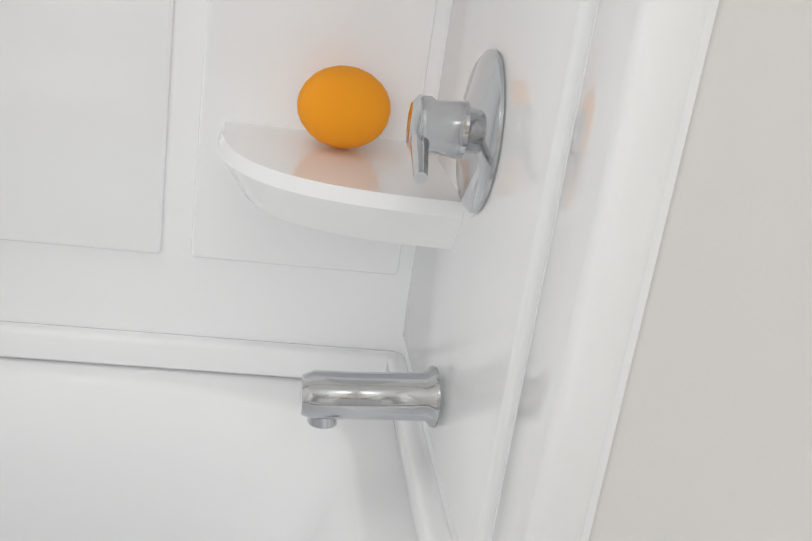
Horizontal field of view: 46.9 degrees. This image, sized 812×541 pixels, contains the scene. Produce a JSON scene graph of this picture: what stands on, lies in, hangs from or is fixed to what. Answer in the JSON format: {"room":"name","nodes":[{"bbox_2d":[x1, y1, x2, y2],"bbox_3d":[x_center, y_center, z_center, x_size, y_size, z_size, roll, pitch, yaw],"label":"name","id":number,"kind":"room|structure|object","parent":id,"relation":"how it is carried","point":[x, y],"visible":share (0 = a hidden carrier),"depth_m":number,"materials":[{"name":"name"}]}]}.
{"room":"bathroom","nodes":[
{"label":"bathroom","id":0,"kind":"room"},
{"bbox_2d":[589,0,811,540],"bbox_3d":[0.461,0.298,-1.093,0.120,2.550,4.900,5,20,-9],"label":"wall","id":1,"kind":"structure","parent":0,"point":[712,439],"depth_m":0.50,"materials":[{"name":"paint"}]},
{"bbox_3d":[-0.572,1.417,-0.734,1.840,0.060,5.020,5,20,-9],"label":"floor","id":2,"kind":"structure","parent":0,"visible":0},
{"bbox_2d":[0,357,416,540],"bbox_3d":[-0.764,0.448,1.049,1.596,0.496,0.738,5,20,-9],"label":"bathtub","id":3,"kind":"object","parent":2,"relation":"on","point":[97,452],"visible":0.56,"depth_m":1.30,"materials":[{"name":"white ceramic"}]},
{"bbox_3d":[-0.673,-0.657,1.108,1.840,2.550,0.120,5,20,-9],"label":"wall","id":4,"kind":"structure","parent":0,"visible":0},
{"bbox_2d":[0,0,718,540],"bbox_3d":[-0.625,-0.494,0.711,1.596,1.520,0.738,5,20,-9],"label":"tub surround","id":5,"kind":"object","parent":4,"relation":"attached to","point":[180,188],"visible":0.88,"depth_m":1.17,"materials":[{"name":"white plastic"}]},
{"bbox_2d":[297,65,390,148],"bbox_3d":[-0.076,-0.201,1.154,0.116,0.100,0.116,5,20,-9],"label":"ball","id":6,"kind":"object","parent":5,"relation":"on","point":[342,106],"visible":1,"depth_m":1.11,"materials":[{"name":"orange plastic"}]},
{"bbox_2d":[300,366,440,428],"bbox_3d":[-0.040,0.137,1.032,0.152,0.074,0.068,5,20,-9],"label":"tub spout","id":7,"kind":"object","parent":5,"relation":"attached to","point":[328,399],"visible":1,"depth_m":1.01,"materials":[{"name":"silver metal"}]},
{"bbox_2d":[406,49,504,212],"bbox_3d":[0.040,-0.142,0.937,0.075,0.164,0.164,5,20,-9],"label":"shower valve","id":8,"kind":"object","parent":5,"relation":"attached to","point":[466,133],"visible":1,"depth_m":0.91,"materials":[{"name":"silver metal"}]}
]}

